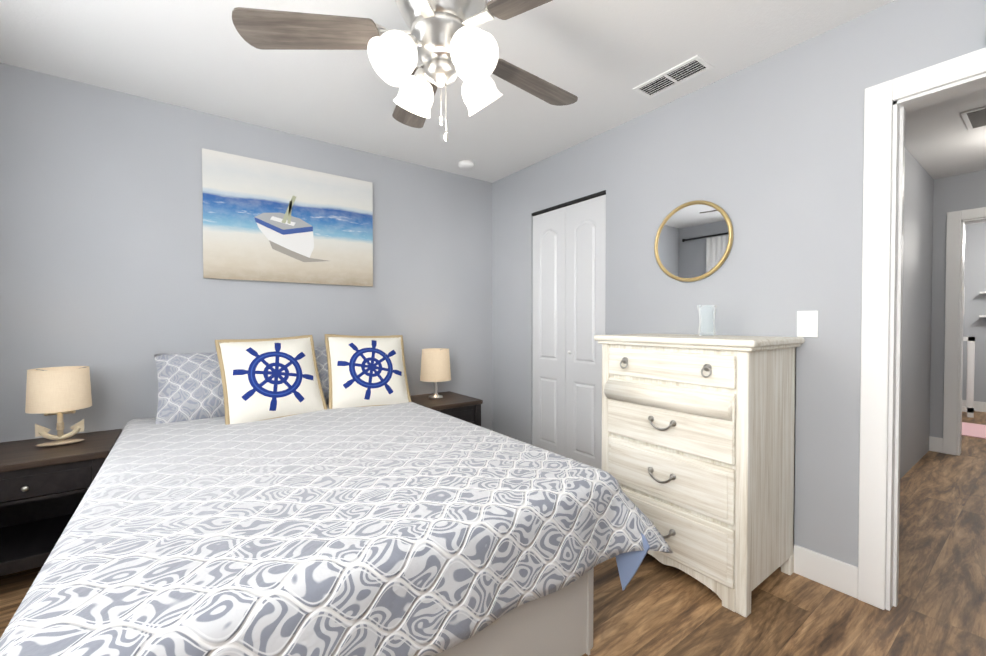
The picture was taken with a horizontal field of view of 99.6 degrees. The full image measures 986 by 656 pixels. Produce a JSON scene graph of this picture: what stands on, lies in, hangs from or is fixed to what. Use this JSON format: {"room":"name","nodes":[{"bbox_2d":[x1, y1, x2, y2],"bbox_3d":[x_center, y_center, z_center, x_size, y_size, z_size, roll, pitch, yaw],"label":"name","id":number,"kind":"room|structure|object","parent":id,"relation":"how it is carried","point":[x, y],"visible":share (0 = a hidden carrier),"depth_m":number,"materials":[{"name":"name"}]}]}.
{"room":"bedroom","nodes":[
{"label":"bedroom","id":0,"kind":"room"},
{"bbox_2d":[0,63,491,442],"bbox_3d":[-1.331,-0.099,2.945,3.440,2.440,0.120,-1,1,-36],"label":"wall","id":1,"kind":"structure","parent":0,"point":[101,250],"depth_m":2.41,"materials":[{"name":"paint"}]},
{"bbox_2d":[202,148,372,286],"bbox_3d":[-1.336,-0.698,2.833,1.050,0.780,0.036,-1,1,-36],"label":"framed picture","id":2,"kind":"object","parent":1,"relation":"attached to","point":[266,221],"visible":1,"depth_m":2.77,"materials":[{"name":"multicoloured"}]},
{"bbox_2d":[0,411,985,655],"bbox_3d":[2.484,1.147,2.840,9.800,0.050,5.200,-1,1,-36],"label":"floor","id":3,"kind":"structure","parent":0,"point":[655,607],"depth_m":1.72,"materials":[{"name":"brown wood"}]},
{"bbox_2d":[0,429,121,575],"bbox_3d":[-2.134,0.850,1.967,0.532,0.569,0.497,-1,1,-36],"label":"nightstand","id":4,"kind":"object","parent":3,"relation":"on","point":[43,490],"visible":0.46,"depth_m":1.89,"materials":[{"name":"brown wood"}]},
{"bbox_2d":[25,366,91,446],"bbox_3d":[-2.090,0.379,2.009,0.224,0.370,0.224,-1,1,-36],"label":"lamp","id":5,"kind":"object","parent":4,"relation":"on","point":[59,392],"visible":1,"depth_m":1.96,"materials":[{"name":"beige fabric"}]},
{"bbox_2d":[0,334,672,655],"bbox_3d":[-0.743,0.589,1.819,1.715,1.074,2.256,-1,1,-36],"label":"bed","id":6,"kind":"object","parent":3,"relation":"on","point":[341,495],"visible":1,"depth_m":1.20,"materials":[{"name":"grey fabric"}]},
{"bbox_2d":[411,391,482,426],"bbox_3d":[-0.439,0.831,3.214,0.532,0.569,0.497,-1,1,-36],"label":"nightstand","id":7,"kind":"object","parent":3,"relation":"on","point":[462,407],"visible":0.17,"depth_m":3.12,"materials":[{"name":"brown wood"}]},
{"bbox_2d":[420,348,450,398],"bbox_3d":[-0.448,0.355,3.254,0.240,0.380,0.240,-1,1,-36],"label":"lamp","id":8,"kind":"object","parent":7,"relation":"on","point":[435,365],"visible":1,"depth_m":3.16,"materials":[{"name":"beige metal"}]},
{"bbox_2d":[594,333,804,616],"bbox_3d":[0.967,0.587,2.048,0.553,1.095,0.775,-1,1,-36],"label":"chest","id":9,"kind":"object","parent":3,"relation":"on","point":[698,447],"visible":0.85,"depth_m":1.79,"materials":[{"name":"white wood"}]},
{"bbox_2d":[697,305,717,335],"bbox_3d":[1.059,-0.037,2.059,0.092,0.150,0.092,-1,1,-36],"label":"glass vase","id":10,"kind":"object","parent":9,"relation":"on","point":[708,318],"visible":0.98,"depth_m":2.05,"materials":[{"name":"white"}]},
{"bbox_2d":[962,337,974,417],"bbox_3d":[5.653,0.595,5.299,0.050,0.980,0.620,-1,1,-36],"label":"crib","id":11,"kind":"object","parent":3,"relation":"on","point":[969,408],"visible":0.27,"depth_m":5.06,"materials":[{"name":"white wood"}]},
{"bbox_2d":[962,422,985,438],"bbox_3d":[5.100,1.090,4.515,0.800,0.012,1.000,-1,1,-36],"label":"rug","id":12,"kind":"object","parent":3,"relation":"on","point":[973,430],"visible":0.15,"depth_m":4.41,"materials":[{"name":"pink fabric"}]},
{"bbox_2d":[0,0,985,224],"bbox_3d":[2.484,-1.342,2.802,9.800,0.050,5.200,-1,1,-36],"label":"ceiling","id":13,"kind":"structure","parent":0,"point":[600,59],"depth_m":2.07,"materials":[{"name":"white paint"}]},
{"bbox_2d":[232,0,577,140],"bbox_3d":[-0.146,-0.963,1.437,1.240,0.666,1.274,-1,1,-36],"label":"fan","id":14,"kind":"object","parent":13,"relation":"hanging from","point":[448,41],"visible":1,"depth_m":1.35,"materials":[{"name":"brown wood"}]},
{"bbox_2d":[458,160,473,169],"bbox_3d":[-0.215,-1.308,3.350,0.130,0.036,0.130,-1,1,-36],"label":"smoke detector","id":15,"kind":"object","parent":13,"relation":"attached to","point":[465,164],"visible":1,"depth_m":3.31,"materials":[{"name":"white plastic"}]},
{"bbox_2d":[633,55,713,98],"bbox_3d":[0.933,-1.302,2.177,0.160,0.011,0.360,-1,1,-36],"label":"ceiling vent","id":16,"kind":"object","parent":13,"relation":"in","point":[688,69],"visible":1,"depth_m":2.16,"materials":[{"name":"white plastic"}]},
{"bbox_2d":[961,106,985,130],"bbox_3d":[3.271,-1.305,2.289,0.380,0.008,0.900,-1,1,-36],"label":"ceiling vent","id":17,"kind":"object","parent":13,"relation":"in","point":[973,119],"visible":1,"depth_m":2.60,"materials":[{"name":"white plastic"}]},
{"bbox_2d":[492,0,985,566],"bbox_3d":[1.138,-0.091,2.390,0.120,2.440,3.700,-1,1,-36],"label":"wall","id":18,"kind":"structure","parent":0,"point":[766,154],"depth_m":2.00,"materials":[{"name":"paint"}]},
{"bbox_2d":[531,190,605,215],"bbox_3d":[0.556,-0.922,3.110,0.049,0.020,0.750,-1,1,-36],"label":"trim","id":19,"kind":"structure","parent":18,"relation":"attached to","point":[588,197],"depth_m":3.06,"materials":[{"name":"black"}]},
{"bbox_2d":[532,194,605,469],"bbox_3d":[0.548,0.102,3.120,0.058,2.015,0.735,-1,1,-36],"label":"bifold closet door","id":20,"kind":"structure","parent":18,"relation":"in","point":[569,270],"depth_m":3.08,"materials":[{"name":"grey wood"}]},
{"bbox_2d":[654,200,732,281],"bbox_3d":[1.099,-0.480,2.313,0.022,0.445,0.445,-1,1,-36],"label":"round mirror","id":21,"kind":"object","parent":18,"relation":"attached to","point":[693,241],"visible":1,"depth_m":2.30,"materials":[{"name":"gold metal"}]},
{"bbox_2d":[797,311,817,336],"bbox_3d":[1.426,-0.018,1.889,0.010,0.120,0.080,-1,1,-36],"label":"switch plate","id":22,"kind":"object","parent":18,"relation":"attached to","point":[807,323],"visible":1,"depth_m":1.89,"materials":[{"name":"white plastic"}]},
{"bbox_2d":[780,544,857,598],"bbox_3d":[1.144,1.066,2.286,0.014,0.130,1.325,-1,1,-36],"label":"baseboard","id":23,"kind":"structure","parent":18,"relation":"attached to","point":[835,574],"depth_m":1.83,"materials":[{"name":"white wood"}]},
{"bbox_2d":[858,47,985,610],"bbox_3d":[1.878,0.082,1.385,0.156,2.125,0.970,-1,1,-36],"label":"door frame","id":24,"kind":"structure","parent":18,"relation":"attached to","point":[882,298],"depth_m":1.68,"materials":[{"name":"white wood"}]},
{"bbox_2d":[900,148,933,478],"bbox_3d":[2.701,-0.099,2.906,3.010,2.440,0.120,-1,1,-36],"label":"wall","id":25,"kind":"structure","parent":0,"point":[917,304],"depth_m":3.35,"materials":[{"name":"paint"}]},
{"bbox_2d":[930,170,985,439],"bbox_3d":[4.341,-0.105,3.318,0.120,2.440,3.400,-1,1,-36],"label":"wall","id":26,"kind":"structure","parent":0,"point":[965,191],"depth_m":3.70,"materials":[{"name":"paint"}]},
{"bbox_2d":[943,207,985,455],"bbox_3d":[4.325,0.052,3.327,0.140,2.125,0.960,-1,1,-36],"label":"door frame","id":27,"kind":"structure","parent":26,"relation":"attached to","point":[957,221],"depth_m":3.63,"materials":[{"name":"white wood"}]},
{"bbox_2d":[962,222,985,401],"bbox_3d":[6.653,-0.131,5.018,0.120,2.440,3.440,-1,1,-36],"label":"wall","id":28,"kind":"structure","parent":0,"point":[974,325],"depth_m":5.41,"materials":[{"name":"paint"}]},
{"bbox_2d":[962,400,985,411],"bbox_3d":[6.599,1.024,4.996,0.014,0.130,3.200,-1,1,-36],"label":"baseboard","id":29,"kind":"structure","parent":28,"relation":"attached to","point":[978,406],"depth_m":5.40,"materials":[{"name":"white wood"}]}
]}

